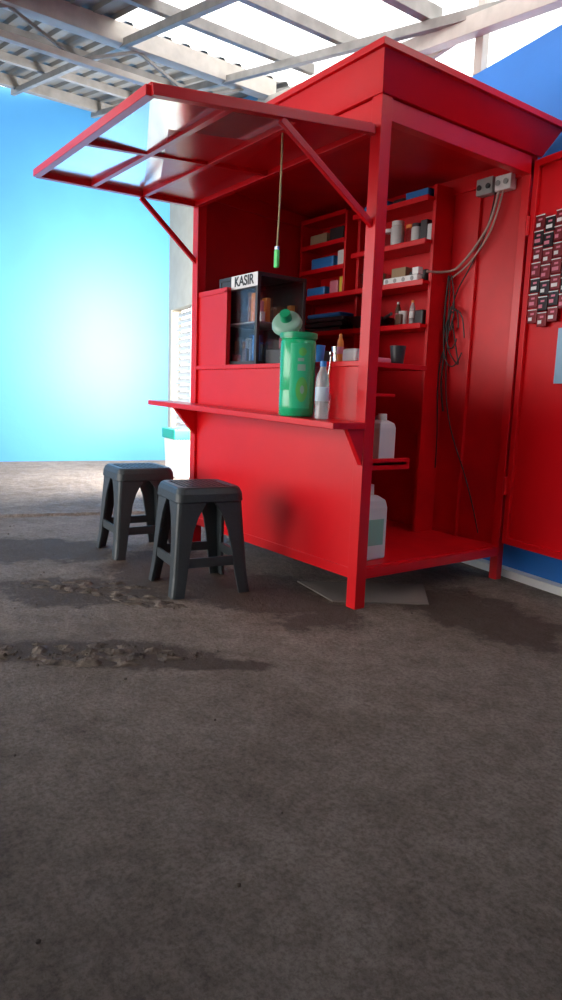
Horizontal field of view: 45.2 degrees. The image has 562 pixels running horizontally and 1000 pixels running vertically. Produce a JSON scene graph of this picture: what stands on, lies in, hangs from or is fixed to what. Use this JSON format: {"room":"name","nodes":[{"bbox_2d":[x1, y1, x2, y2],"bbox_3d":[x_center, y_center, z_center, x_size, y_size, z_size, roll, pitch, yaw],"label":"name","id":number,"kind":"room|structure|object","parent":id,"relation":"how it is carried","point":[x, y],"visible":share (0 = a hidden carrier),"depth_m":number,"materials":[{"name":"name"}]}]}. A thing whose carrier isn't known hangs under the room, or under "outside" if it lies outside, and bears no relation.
{"room":"street kiosk area","nodes":[
{"label":"street kiosk area","id":0,"kind":"room"},
{"bbox_2d":[0,29,162,85],"bbox_3d":[-3.772,-3.407,3.922,8.550,0.050,0.060,-4,11,-36],"label":"lower chord","id":1,"kind":"object","parent":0,"point":[5,36],"visible":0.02,"depth_m":5.43,"materials":[{"name":"paint"}]},
{"bbox_2d":[8,6,70,52],"bbox_3d":[-1.862,-3.659,5.299,0.539,0.242,0.025,-4,11,-36],"label":"lattice","id":2,"kind":"object","parent":1,"relation":"attached to","point":[20,15],"visible":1,"depth_m":5.26,"materials":[{"name":"grey metal"}]},
{"bbox_2d":[85,50,138,59],"bbox_3d":[-1.434,-3.691,5.612,0.539,0.242,0.025,-4,11,-36],"label":"lattice","id":3,"kind":"object","parent":1,"relation":"attached to","point":[111,55],"visible":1,"depth_m":5.62,"materials":[{"name":"grey metal"}]},
{"bbox_2d":[138,52,181,86],"bbox_3d":[-1.006,-3.723,5.925,0.539,0.242,0.025,-4,11,-36],"label":"lattice","id":4,"kind":"object","parent":1,"relation":"attached to","point":[142,55],"visible":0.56,"depth_m":5.87,"materials":[{"name":"grey metal"}]},
{"bbox_2d":[214,88,243,94],"bbox_3d":[-0.578,-3.755,6.238,0.539,0.242,0.025,-4,11,-36],"label":"lattice","id":5,"kind":"object","parent":1,"relation":"attached to","point":[237,89],"visible":0.51,"depth_m":6.29,"materials":[{"name":"grey metal"}]},
{"bbox_2d":[0,86,169,461],"bbox_3d":[-5.912,-2.908,7.762,9.500,4.982,0.150,-2,10,-26],"label":"wall","id":6,"kind":"structure","parent":0,"point":[84,272],"depth_m":9.28,"materials":[{"name":"blue paint"}]},
{"bbox_2d":[11,0,239,95],"bbox_3d":[-0.508,-3.355,4.598,0.050,1.910,9.411,-4,11,-36],"label":"rafter","id":7,"kind":"object","parent":6,"relation":"attached to","point":[205,7],"visible":1,"depth_m":5.29,"materials":[{"name":"grey metal"}]},
{"bbox_2d":[168,203,181,426],"bbox_3d":[-1.534,-2.896,9.802,0.150,4.659,0.132,-2,10,-26],"label":"wall","id":8,"kind":"structure","parent":0,"point":[171,205],"depth_m":9.81,"materials":[{"name":"beige paint"}]},
{"bbox_2d":[172,204,192,310],"bbox_3d":[-1.075,-3.817,8.801,0.452,2.454,1.766,-4,11,-36],"label":"wall","id":9,"kind":"structure","parent":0,"point":[182,225],"depth_m":9.24,"materials":[{"name":"white paint"}]},
{"bbox_2d":[242,95,257,100],"bbox_3d":[-0.486,-2.355,7.726,0.337,4.291,1.106,-4,11,-36],"label":"wall","id":10,"kind":"structure","parent":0,"point":[249,97],"depth_m":7.06,"materials":[{"name":"blue paint"}]},
{"bbox_2d":[0,460,561,999],"bbox_3d":[0.361,0.523,3.297,22.000,0.001,22.000,-4,11,-36],"label":"floor","id":11,"kind":"structure","parent":0,"point":[412,853],"depth_m":1.77,"materials":[{"name":"concrete"}]},
{"bbox_2d":[0,463,144,517],"bbox_3d":[-4.607,0.012,5.457,6.600,0.040,3.950,-4,11,-36],"label":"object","id":12,"kind":"structure","parent":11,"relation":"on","point":[39,489],"depth_m":6.37,"materials":[{"name":"grey concrete"}]},
{"bbox_2d":[96,463,173,560],"bbox_3d":[-0.904,0.053,4.267,0.422,0.546,0.422,-3,10,-30],"label":"plastic stool","id":13,"kind":"object","parent":11,"relation":"on","point":[122,482],"visible":0.8,"depth_m":4.12,"materials":[{"name":"dark grey smooth moulded plastic"}]},
{"bbox_2d":[171,312,178,426],"bbox_3d":[-1.555,-1.639,9.884,0.080,2.150,0.060,-4,11,-36],"label":"stile","id":14,"kind":"object","parent":11,"relation":"on","point":[175,327],"visible":0.51,"depth_m":9.80,"materials":[{"name":"paint"}]},
{"bbox_2d":[175,385,189,390],"bbox_3d":[-1.167,-1.520,9.155,0.061,0.082,1.686,-2,10,-26],"label":"slat","id":15,"kind":"object","parent":14,"relation":"attached to","point":[179,387],"visible":0.36,"depth_m":9.58,"materials":[{"name":"paint"}]},
{"bbox_2d":[175,365,189,370],"bbox_3d":[-1.157,-1.792,9.114,0.061,0.082,1.686,-2,10,-26],"label":"slat","id":16,"kind":"object","parent":14,"relation":"attached to","point":[182,367],"visible":0.36,"depth_m":9.56,"materials":[{"name":"paint"}]},
{"bbox_2d":[176,310,190,318],"bbox_3d":[-1.130,-2.519,9.003,0.061,0.082,1.686,-2,10,-26],"label":"slat","id":17,"kind":"object","parent":14,"relation":"attached to","point":[187,313],"visible":0.36,"depth_m":9.41,"materials":[{"name":"paint"}]},
{"bbox_2d":[162,427,189,477],"bbox_3d":[-1.198,-0.580,8.236,0.380,0.580,0.500,-2,10,-27],"label":"cooler box","id":18,"kind":"object","parent":11,"relation":"on","point":[176,439],"visible":0.54,"depth_m":8.04,"materials":[{"name":"white paint"}]},
{"bbox_2d":[190,306,191,396],"bbox_3d":[-1.186,-1.513,9.148,0.080,2.150,0.060,-4,11,-36],"label":"stile","id":19,"kind":"object","parent":11,"relation":"on","point":[191,306],"visible":0.12,"depth_m":9.08,"materials":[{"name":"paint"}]},
{"bbox_2d":[175,391,189,397],"bbox_3d":[-1.170,-1.429,9.169,0.061,0.082,1.686,-2,10,-26],"label":"slat","id":20,"kind":"object","parent":19,"relation":"attached to","point":[180,393],"visible":0.36,"depth_m":9.61,"materials":[{"name":"paint"}]},
{"bbox_2d":[175,378,189,383],"bbox_3d":[-1.163,-1.611,9.141,0.061,0.082,1.686,-2,10,-26],"label":"slat","id":21,"kind":"object","parent":19,"relation":"attached to","point":[180,380],"visible":0.36,"depth_m":9.58,"materials":[{"name":"paint"}]},
{"bbox_2d":[175,372,189,377],"bbox_3d":[-1.160,-1.701,9.128,0.061,0.082,1.686,-2,10,-26],"label":"slat","id":22,"kind":"object","parent":19,"relation":"attached to","point":[180,374],"visible":0.36,"depth_m":9.58,"materials":[{"name":"paint"}]},
{"bbox_2d":[175,358,189,364],"bbox_3d":[-1.153,-1.883,9.100,0.061,0.082,1.686,-2,10,-26],"label":"slat","id":23,"kind":"object","parent":19,"relation":"attached to","point":[187,360],"visible":0.36,"depth_m":9.52,"materials":[{"name":"paint"}]},
{"bbox_2d":[175,351,189,357],"bbox_3d":[-1.150,-1.974,9.086,0.061,0.082,1.686,-2,10,-26],"label":"slat","id":24,"kind":"object","parent":19,"relation":"attached to","point":[182,354],"visible":0.36,"depth_m":9.53,"materials":[{"name":"paint"}]},
{"bbox_2d":[176,398,189,401],"bbox_3d":[-1.173,-1.338,9.183,0.061,0.082,1.686,-2,10,-26],"label":"slat","id":25,"kind":"object","parent":19,"relation":"attached to","point":[178,399],"visible":0.21,"depth_m":9.60,"materials":[{"name":"paint"}]},
{"bbox_2d":[175,344,190,351],"bbox_3d":[-1.147,-2.065,9.072,0.061,0.082,1.686,-2,10,-26],"label":"slat","id":26,"kind":"object","parent":19,"relation":"attached to","point":[185,347],"visible":0.36,"depth_m":9.51,"materials":[{"name":"paint"}]},
{"bbox_2d":[175,338,190,344],"bbox_3d":[-1.143,-2.156,9.058,0.061,0.082,1.686,-2,10,-26],"label":"slat","id":27,"kind":"object","parent":19,"relation":"attached to","point":[187,340],"visible":0.36,"depth_m":9.49,"materials":[{"name":"paint"}]},
{"bbox_2d":[175,331,190,338],"bbox_3d":[-1.140,-2.247,9.044,0.061,0.082,1.686,-2,10,-26],"label":"slat","id":28,"kind":"object","parent":19,"relation":"attached to","point":[184,334],"visible":0.36,"depth_m":9.47,"materials":[{"name":"paint"}]},
{"bbox_2d":[175,324,190,331],"bbox_3d":[-1.137,-2.338,9.031,0.061,0.082,1.686,-2,10,-26],"label":"slat","id":29,"kind":"object","parent":19,"relation":"attached to","point":[186,327],"visible":0.36,"depth_m":9.46,"materials":[{"name":"paint"}]},
{"bbox_2d":[176,317,190,324],"bbox_3d":[-1.133,-2.429,9.017,0.061,0.082,1.686,-2,10,-26],"label":"slat","id":30,"kind":"object","parent":19,"relation":"attached to","point":[186,320],"visible":0.36,"depth_m":9.45,"materials":[{"name":"paint"}]},
{"bbox_2d":[149,479,248,599],"bbox_3d":[-0.431,0.181,3.540,0.422,0.546,0.422,-2,10,-27],"label":"plastic stool","id":31,"kind":"object","parent":11,"relation":"on","point":[181,502],"visible":1,"depth_m":3.42,"materials":[{"name":"dark grey smooth moulded plastic"}]},
{"bbox_2d":[0,525,548,944],"bbox_3d":[-0.571,0.458,3.486,3.110,0.033,4.581,-4,11,-36],"label":"rubble","id":32,"kind":"object","parent":11,"relation":"on","point":[121,655],"visible":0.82,"depth_m":2.62,"materials":[{"name":"grey stone"}]},
{"bbox_2d":[33,36,561,609],"bbox_3d":[0.158,-0.766,3.512,2.318,2.468,2.911,-4,11,-36],"label":"kiosk","id":33,"kind":"object","parent":11,"relation":"on","point":[388,120],"depth_m":3.71,"materials":[{"name":"paint"}]},
{"bbox_2d":[148,400,365,428],"bbox_3d":[-0.245,-0.494,3.794,0.201,0.083,1.885,-4,11,-36],"label":"countertop","id":34,"kind":"structure","parent":33,"relation":"on","point":[239,412],"depth_m":3.47,"materials":[{"name":"red paint"}]},
{"bbox_2d":[219,271,306,364],"bbox_3d":[-0.123,-1.079,4.123,0.356,0.519,0.422,-4,11,-36],"label":"glass display case","id":35,"kind":"object","parent":33,"relation":"on","point":[257,297],"visible":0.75,"depth_m":4.12,"materials":[{"name":"black metal"}]},
{"bbox_2d":[230,321,272,329],"bbox_3d":[-0.122,-1.063,4.126,0.310,0.008,0.380,-4,11,-36],"label":"shelf","id":36,"kind":"object","parent":35,"relation":"attached to","point":[264,325],"depth_m":4.11,"materials":[{"name":"clear glass"}]},
{"bbox_2d":[265,349,279,363],"bbox_3d":[-0.023,-0.819,3.872,0.060,0.089,0.150,-4,11,-36],"label":"tin","id":37,"kind":"object","parent":33,"relation":"on","point":[272,355],"visible":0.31,"depth_m":3.85,"materials":[{"name":"grey metal"}]},
{"bbox_2d":[274,133,283,267],"bbox_3d":[-0.009,-1.306,2.920,0.016,0.580,0.029,-4,11,-36],"label":"hanging lighter","id":38,"kind":"object","parent":33,"relation":"hanging from","point":[276,251],"visible":0.95,"depth_m":2.93,"materials":[{"name":"green"}]},
{"bbox_2d":[272,309,317,416],"bbox_3d":[0.064,-0.681,3.359,0.186,0.521,0.250,-4,11,-36],"label":"jug","id":39,"kind":"object","parent":33,"relation":"on","point":[298,348],"visible":1,"depth_m":3.28,"materials":[{"name":"green plastic"}]},
{"bbox_2d":[295,377,306,401],"bbox_3d":[0.099,-0.535,3.274,0.056,0.120,0.023,-4,11,-36],"label":"print","id":40,"kind":"object","parent":39,"relation":"attached to","point":[300,382],"depth_m":3.27,"materials":[{"name":"green"}]},
{"bbox_2d":[297,364,305,370],"bbox_3d":[0.099,-0.638,3.253,0.040,0.030,0.002,0,9,-11],"label":"print","id":41,"kind":"object","parent":39,"relation":"on","point":[300,367],"depth_m":3.25,"materials":[{"name":"white paint"}]},
{"bbox_2d":[299,347,306,355],"bbox_3d":[0.105,-0.712,3.242,0.040,0.040,0.002,0,9,-13],"label":"print","id":42,"kind":"object","parent":39,"relation":"on","point":[302,350],"depth_m":3.24,"materials":[{"name":"green paper"}]},
{"bbox_2d":[307,286,329,296],"bbox_3d":[0.292,-1.483,4.850,0.120,0.070,0.200,-4,11,-36],"label":"pack","id":43,"kind":"object","parent":33,"relation":"on","point":[324,289],"visible":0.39,"depth_m":4.79,"materials":[{"name":"blue cardboard"}]},
{"bbox_2d":[310,233,329,244],"bbox_3d":[0.310,-1.831,4.789,0.120,0.080,0.180,-4,11,-36],"label":"snack box","id":44,"kind":"object","parent":33,"relation":"on","point":[324,237],"visible":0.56,"depth_m":4.74,"materials":[{"name":"beige cardboard"}]},
{"bbox_2d":[316,345,325,361],"bbox_3d":[0.193,-0.780,3.631,0.090,0.100,0.090,-4,11,-36],"label":"plastic cup","id":45,"kind":"object","parent":33,"relation":"on","point":[320,349],"visible":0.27,"depth_m":3.60,"materials":[{"name":"blue plastic"}]},
{"bbox_2d":[314,361,328,419],"bbox_3d":[0.192,-0.509,3.143,0.066,0.268,0.066,-4,11,-36],"label":"water bottle","id":46,"kind":"object","parent":33,"relation":"on","point":[322,380],"visible":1,"depth_m":3.12,"materials":[{"name":"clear plastic"}]},
{"bbox_2d":[302,268,342,279],"bbox_3d":[0.358,-1.605,4.777,0.195,0.016,0.480,-4,11,-36],"label":"shelf","id":47,"kind":"object","parent":33,"relation":"attached to","point":[320,273],"depth_m":4.81,"materials":[{"name":"red paint"}]},
{"bbox_2d":[304,242,343,255],"bbox_3d":[0.364,-1.773,4.751,0.195,0.016,0.480,-4,11,-36],"label":"shelf","id":48,"kind":"object","parent":33,"relation":"attached to","point":[324,248],"depth_m":4.78,"materials":[{"name":"red paint"}]},
{"bbox_2d":[311,255,337,269],"bbox_3d":[0.338,-1.661,4.777,0.130,0.090,0.240,-4,11,-36],"label":"food container","id":49,"kind":"object","parent":33,"relation":"on","point":[332,260],"visible":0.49,"depth_m":4.71,"materials":[{"name":"blue plastic"}]},
{"bbox_2d":[304,213,345,229],"bbox_3d":[0.371,-1.951,4.724,0.195,0.016,0.480,-4,11,-36],"label":"shelf","id":50,"kind":"object","parent":33,"relation":"attached to","point":[329,221],"depth_m":4.75,"materials":[{"name":"red paint"}]},
{"bbox_2d":[323,351,331,361],"bbox_3d":[0.257,-0.795,3.814,0.160,0.080,0.160,-4,11,-36],"label":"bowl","id":51,"kind":"object","parent":33,"relation":"on","point":[326,355],"visible":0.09,"depth_m":3.74,"materials":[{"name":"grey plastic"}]},
{"bbox_2d":[305,326,352,331],"bbox_3d":[0.349,-1.198,4.793,0.170,0.028,0.400,-4,11,-36],"label":"tray","id":52,"kind":"object","parent":33,"relation":"on","point":[339,327],"visible":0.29,"depth_m":4.69,"materials":[{"name":"grey plastic"}]},
{"bbox_2d":[305,321,352,328],"bbox_3d":[0.356,-1.231,4.779,0.170,0.028,0.400,-4,11,-36],"label":"tray","id":53,"kind":"object","parent":52,"relation":"on","point":[338,323],"visible":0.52,"depth_m":4.68,"materials":[{"name":"grey plastic"}]},
{"bbox_2d":[306,316,348,323],"bbox_3d":[0.363,-1.264,4.766,0.170,0.028,0.400,-4,11,-36],"label":"tray","id":54,"kind":"object","parent":53,"relation":"on","point":[335,318],"visible":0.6,"depth_m":4.69,"materials":[{"name":"grey plastic"}]},
{"bbox_2d":[307,312,353,318],"bbox_3d":[0.348,-1.298,4.774,0.140,0.030,0.360,-4,11,-36],"label":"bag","id":55,"kind":"object","parent":54,"relation":"on","point":[332,314],"visible":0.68,"depth_m":4.67,"materials":[{"name":"blue plastic"}]},
{"bbox_2d":[329,280,338,292],"bbox_3d":[0.402,-1.472,4.701,0.100,0.100,0.090,-4,11,-36],"label":"packet","id":56,"kind":"object","parent":33,"relation":"on","point":[334,285],"visible":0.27,"depth_m":4.66,"materials":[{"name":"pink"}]},
{"bbox_2d":[330,226,344,239],"bbox_3d":[0.417,-1.815,4.644,0.100,0.100,0.140,-4,11,-36],"label":"food container","id":57,"kind":"object","parent":33,"relation":"on","point":[338,232],"visible":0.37,"depth_m":4.60,"materials":[{"name":"grey plastic"}]},
{"bbox_2d":[331,346,345,360],"bbox_3d":[0.302,-0.759,3.552,0.080,0.090,0.080,-4,11,-36],"label":"mug","id":58,"kind":"object","parent":33,"relation":"on","point":[333,348],"visible":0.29,"depth_m":3.52,"materials":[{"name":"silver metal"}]},
{"bbox_2d":[336,334,343,360],"bbox_3d":[0.302,-0.772,3.449,0.036,0.147,0.036,-4,11,-36],"label":"sauce bottle","id":59,"kind":"object","parent":33,"relation":"on","point":[340,344],"visible":0.81,"depth_m":3.44,"materials":[{"name":"orange plastic"}]},
{"bbox_2d":[337,249,343,264],"bbox_3d":[0.434,-1.650,4.630,0.070,0.120,0.070,-4,11,-36],"label":"cups","id":60,"kind":"object","parent":33,"relation":"on","point":[340,252],"visible":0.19,"depth_m":4.61,"materials":[{"name":"white paper"}]},
{"bbox_2d":[339,276,342,291],"bbox_3d":[0.446,-1.471,4.640,0.100,0.120,0.040,-4,11,-36],"label":"packet","id":61,"kind":"object","parent":33,"relation":"on","point":[341,277],"visible":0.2,"depth_m":4.61,"materials":[{"name":"yellow cardboard"}]},
{"bbox_2d":[343,348,358,360],"bbox_3d":[0.370,-0.718,3.370,0.090,0.069,0.100,-4,11,-36],"label":"tub","id":62,"kind":"object","parent":33,"relation":"on","point":[352,354],"visible":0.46,"depth_m":3.33,"materials":[{"name":"white plastic"}]},
{"bbox_2d":[306,280,429,304],"bbox_3d":[0.553,-1.376,4.516,0.215,0.020,1.250,-4,11,-36],"label":"shelf","id":63,"kind":"object","parent":33,"relation":"attached to","point":[411,288],"depth_m":4.42,"materials":[{"name":"red paint"}]},
{"bbox_2d":[346,312,393,327],"bbox_3d":[0.623,-1.159,4.414,0.320,0.084,0.436,-4,11,-36],"label":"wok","id":64,"kind":"object","parent":33,"relation":"on","point":[355,321],"depth_m":4.37,"materials":[{"name":"black metal"}]},
{"bbox_2d":[318,324,426,338],"bbox_3d":[0.544,-1.129,4.554,0.215,0.020,1.250,-4,11,-36],"label":"shelf","id":65,"kind":"object","parent":33,"relation":"attached to","point":[400,330],"depth_m":4.40,"materials":[{"name":"red paint"}]},
{"bbox_2d":[358,357,390,362],"bbox_3d":[0.455,-0.679,3.283,0.120,0.024,0.110,-4,11,-36],"label":"folded cloth","id":66,"kind":"object","parent":33,"relation":"on","point":[380,359],"visible":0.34,"depth_m":3.25,"materials":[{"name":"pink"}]},
{"bbox_2d":[359,272,390,287],"bbox_3d":[0.612,-1.431,4.418,0.210,0.120,0.210,-4,11,-36],"label":"metal pot","id":67,"kind":"object","parent":33,"relation":"on","point":[385,275],"visible":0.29,"depth_m":4.37,"materials":[{"name":"silver metal"}]},
{"bbox_2d":[367,484,386,559],"bbox_3d":[0.443,0.108,3.448,0.150,0.380,0.125,-4,11,-36],"label":"jerrycan","id":68,"kind":"object","parent":33,"relation":"on","point":[378,506],"visible":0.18,"depth_m":3.41,"materials":[{"name":"white plastic"}]},
{"bbox_2d":[373,413,395,458],"bbox_3d":[0.497,-0.314,3.364,0.110,0.230,0.095,-4,11,-36],"label":"jug","id":69,"kind":"object","parent":33,"relation":"on","point":[384,430],"visible":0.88,"depth_m":3.33,"materials":[{"name":"white plastic"}]},
{"bbox_2d":[376,393,394,396],"bbox_3d":[0.402,-0.523,3.347,0.190,0.015,0.270,-4,11,-36],"label":"shelf","id":70,"kind":"object","parent":33,"relation":"attached to","point":[377,394],"depth_m":3.26,"materials":[{"name":"red paint"}]},
{"bbox_2d":[372,462,405,465],"bbox_3d":[0.070,-0.282,3.893,0.310,0.020,1.480,-4,11,-36],"label":"shelf","id":71,"kind":"object","parent":33,"relation":"attached to","point":[373,463],"depth_m":3.32,"materials":[{"name":"red paint"}]},
{"bbox_2d":[356,239,431,260],"bbox_3d":[0.742,-1.560,4.239,0.215,0.020,0.640,-4,11,-36],"label":"shelf","id":72,"kind":"object","parent":33,"relation":"attached to","point":[418,248],"depth_m":4.18,"materials":[{"name":"red paint"}]},
{"bbox_2d":[358,195,434,222],"bbox_3d":[0.751,-1.797,4.203,0.215,0.020,0.640,-4,11,-36],"label":"shelf","id":73,"kind":"object","parent":33,"relation":"attached to","point":[419,207],"depth_m":4.13,"materials":[{"name":"red paint"}]},
{"bbox_2d":[390,220,404,244],"bbox_3d":[0.726,-1.648,4.205,0.084,0.160,0.084,-4,11,-36],"label":"storage jar","id":74,"kind":"object","parent":33,"relation":"on","point":[397,229],"visible":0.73,"depth_m":4.17,"materials":[{"name":"white plastic"}]},
{"bbox_2d":[394,302,400,324],"bbox_3d":[0.748,-1.182,4.324,0.041,0.166,0.041,-4,11,-36],"label":"soda bottle","id":75,"kind":"object","parent":33,"relation":"on","point":[398,308],"visible":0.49,"depth_m":4.31,"materials":[{"name":"brown"}]},
{"bbox_2d":[390,345,405,363],"bbox_3d":[0.578,-0.718,3.349,0.080,0.090,0.080,-4,11,-36],"label":"mug","id":76,"kind":"object","parent":33,"relation":"on","point":[397,352],"visible":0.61,"depth_m":3.32,"materials":[{"name":"black ceramic"}]},
{"bbox_2d":[395,314,402,324],"bbox_3d":[0.729,-1.111,4.175,0.025,0.070,0.045,-4,11,-36],"label":"snack packet","id":77,"kind":"object","parent":33,"relation":"on","point":[398,317],"visible":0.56,"depth_m":4.16,"materials":[{"name":"brown"}]},
{"bbox_2d":[391,267,411,277],"bbox_3d":[0.778,-1.394,4.245,0.120,0.110,0.120,-4,11,-36],"label":"box","id":78,"kind":"object","parent":33,"relation":"on","point":[403,271],"visible":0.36,"depth_m":4.19,"materials":[{"name":"beige cardboard"}]},
{"bbox_2d":[399,311,408,323],"bbox_3d":[0.772,-1.138,4.262,0.066,0.100,0.066,-4,11,-36],"label":"tumbler","id":79,"kind":"object","parent":33,"relation":"on","point":[405,313],"visible":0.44,"depth_m":4.24,"materials":[{"name":"white"}]},
{"bbox_2d":[409,300,414,323],"bbox_3d":[0.808,-1.150,4.161,0.038,0.155,0.038,-4,11,-36],"label":"soda bottle","id":80,"kind":"object","parent":33,"relation":"on","point":[412,307],"visible":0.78,"depth_m":4.15,"materials":[{"name":"white plastic"}]},
{"bbox_2d":[411,223,420,240],"bbox_3d":[0.820,-1.605,4.081,0.066,0.120,0.066,-4,11,-36],"label":"storage jar","id":81,"kind":"object","parent":33,"relation":"on","point":[416,227],"visible":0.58,"depth_m":4.05,"materials":[{"name":"white plastic"}]},
{"bbox_2d":[412,266,422,273],"bbox_3d":[0.812,-1.364,4.018,0.040,0.040,0.050,-4,11,-36],"label":"box","id":82,"kind":"object","parent":33,"relation":"on","point":[415,270],"visible":0.91,"depth_m":4.00,"materials":[{"name":"white cardboard"}]},
{"bbox_2d":[409,269,428,279],"bbox_3d":[0.866,-1.357,4.129,0.100,0.080,0.140,-4,11,-36],"label":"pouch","id":83,"kind":"object","parent":33,"relation":"on","point":[425,275],"visible":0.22,"depth_m":4.05,"materials":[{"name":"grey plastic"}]},
{"bbox_2d":[406,187,433,199],"bbox_3d":[0.858,-1.810,4.042,0.140,0.060,0.180,-4,11,-36],"label":"carton","id":84,"kind":"object","parent":33,"relation":"on","point":[428,190],"visible":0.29,"depth_m":3.97,"materials":[{"name":"blue cardboard"}]},
{"bbox_2d":[414,309,425,323],"bbox_3d":[0.853,-1.105,4.095,0.070,0.090,0.070,-4,11,-36],"label":"tin","id":85,"kind":"object","parent":33,"relation":"on","point":[419,315],"visible":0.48,"depth_m":4.06,"materials":[{"name":"grey metal"}]},
{"bbox_2d":[420,219,431,238],"bbox_3d":[0.866,-1.600,4.028,0.050,0.130,0.050,-4,11,-36],"label":"snack packet","id":86,"kind":"object","parent":33,"relation":"on","point":[424,223],"visible":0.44,"depth_m":4.01,"materials":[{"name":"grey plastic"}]},
{"bbox_2d":[427,223,431,239],"bbox_3d":[0.893,-1.579,3.993,0.050,0.100,0.035,-4,11,-36],"label":"snack packet","id":87,"kind":"object","parent":33,"relation":"on","point":[429,230],"visible":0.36,"depth_m":3.98,"materials":[{"name":"white plastic"}]},
{"bbox_2d":[426,190,503,532],"bbox_3d":[1.047,-0.778,3.994,0.425,1.912,0.149,7,10,32],"label":"power cable","id":88,"kind":"object","parent":33,"relation":"attached to","point":[446,328],"visible":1,"depth_m":4.01,"materials":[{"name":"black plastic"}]},
{"bbox_2d":[476,172,516,197],"bbox_3d":[1.188,-1.746,3.738,0.062,0.090,0.230,-4,11,-36],"label":"electrical outlet","id":89,"kind":"object","parent":33,"relation":"attached to","point":[488,186],"visible":0.99,"depth_m":3.73,"materials":[{"name":"grey plastic"}]},
{"bbox_2d":[553,328,561,383],"bbox_3d":[1.442,-0.731,3.414,0.003,0.280,0.130,-2,10,-26],"label":"leaflet","id":90,"kind":"object","parent":33,"relation":"attached to","point":[558,362],"visible":1,"depth_m":3.45,"materials":[{"name":"blue"}]},
{"bbox_2d":[297,581,428,604],"bbox_3d":[0.442,0.485,3.544,0.696,0.006,0.356,2,9,-2],"label":"floor mat","id":91,"kind":"object","parent":11,"relation":"on","point":[384,593],"visible":0.93,"depth_m":3.54,"materials":[{"name":"grey"}]},
{"bbox_2d":[472,24,561,583],"bbox_3d":[1.625,-0.991,3.572,0.150,3.000,8.528,-2,10,-26],"label":"wall","id":92,"kind":"structure","parent":0,"point":[531,74],"depth_m":3.77,"materials":[{"name":"blue paint"}]},
{"bbox_2d":[257,0,561,102],"bbox_3d":[0.577,-3.320,5.224,0.080,2.008,9.866,-2,10,-26],"label":"wall plate","id":93,"kind":"object","parent":92,"relation":"attached to","point":[507,13],"depth_m":3.98,"materials":[{"name":"paint"}]},
{"bbox_2d":[91,0,505,117],"bbox_3d":[0.298,-3.415,5.188,0.050,1.910,9.411,-4,11,-36],"label":"rafter","id":94,"kind":"object","parent":93,"relation":"on","point":[432,25],"visible":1,"depth_m":4.97,"materials":[{"name":"grey metal"}]},
{"bbox_2d":[473,0,491,75],"bbox_3d":[1.230,-2.826,4.123,0.060,0.432,0.060,-4,11,-36],"label":"post","id":95,"kind":"object","parent":92,"relation":"on","point":[482,42],"visible":0.65,"depth_m":4.11,"materials":[{"name":"metal"}]},
{"bbox_2d":[462,558,561,595],"bbox_3d":[1.186,0.375,4.318,0.068,0.045,7.208,-2,10,-26],"label":"baseboard","id":96,"kind":"structure","parent":92,"relation":"attached to","point":[550,586],"depth_m":3.86,"materials":[{"name":"white paint"}]},
{"bbox_3d":[0.658,-3.147,5.252,0.060,0.684,0.060,-4,11,-36],"label":"post","id":97,"kind":"object","parent":92,"relation":"on","visible":0},
{"bbox_2d":[427,45,455,58],"bbox_3d":[1.321,-2.879,3.936,0.030,0.040,6.954,-2,10,-26],"label":"rail","id":98,"kind":"object","parent":97,"relation":"attached to","point":[437,54],"visible":0.02,"depth_m":4.47,"materials":[{"name":"metal"}]},
{"bbox_3d":[-2.281,-3.222,3.302,0.050,1.910,9.411,-4,11,-36],"label":"rafter","id":99,"kind":"object","parent":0,"visible":0},
{"bbox_2d":[0,72,112,112],"bbox_3d":[-5.235,-4.789,6.490,9.385,0.120,0.080,-4,11,-36],"label":"purlin","id":100,"kind":"object","parent":99,"relation":"on","point":[6,80],"visible":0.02,"depth_m":8.27,"materials":[{"name":"grey metal"}]},
{"bbox_2d":[0,51,132,98],"bbox_3d":[-4.720,-4.466,5.671,9.210,0.080,0.050,-4,11,-36],"label":"purlin","id":101,"kind":"object","parent":99,"relation":"on","point":[5,57],"visible":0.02,"depth_m":7.41,"materials":[{"name":"grey metal"}]},
{"bbox_2d":[0,22,204,91],"bbox_3d":[-4.207,-4.124,4.855,9.035,0.080,0.050,-4,11,-36],"label":"purlin","id":102,"kind":"object","parent":99,"relation":"on","point":[3,26],"visible":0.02,"depth_m":6.50,"materials":[{"name":"grey metal"}]},
{"bbox_2d":[0,0,275,99],"bbox_3d":[-3.643,-3.708,3.964,8.842,0.160,0.120,-4,11,-36],"label":"purlin","id":103,"kind":"object","parent":99,"relation":"on","point":[61,14],"visible":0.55,"depth_m":5.70,"materials":[{"name":"paint"}]},
{"bbox_2d":[0,0,289,105],"bbox_3d":[-2.200,-3.324,3.155,10.170,2.059,10.300,-4,11,-36],"label":"sheets","id":104,"kind":"object","parent":103,"relation":"on","point":[114,9],"visible":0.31,"depth_m":6.84,"materials":[{"name":"white metal"}]},
{"bbox_2d":[120,0,314,75],"bbox_3d":[-3.231,-3.473,3.305,8.702,0.080,0.050,-4,11,-36],"label":"purlin","id":105,"kind":"object","parent":99,"relation":"on","point":[160,8],"visible":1,"depth_m":5.31,"materials":[{"name":"grey metal"}]},
{"bbox_2d":[239,0,357,52],"bbox_3d":[-2.820,-3.199,2.653,8.562,0.080,0.050,-4,11,-36],"label":"purlin","id":106,"kind":"object","parent":99,"relation":"on","point":[274,8],"visible":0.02,"depth_m":4.80,"materials":[{"name":"grey metal"}]},
{"bbox_2d":[381,0,442,21],"bbox_3d":[-2.358,-2.881,1.920,8.405,0.100,0.060,-4,11,-36],"label":"purlin","id":107,"kind":"object","parent":99,"relation":"on","point":[422,10],"visible":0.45,"depth_m":4.26,"materials":[{"name":"grey metal"}]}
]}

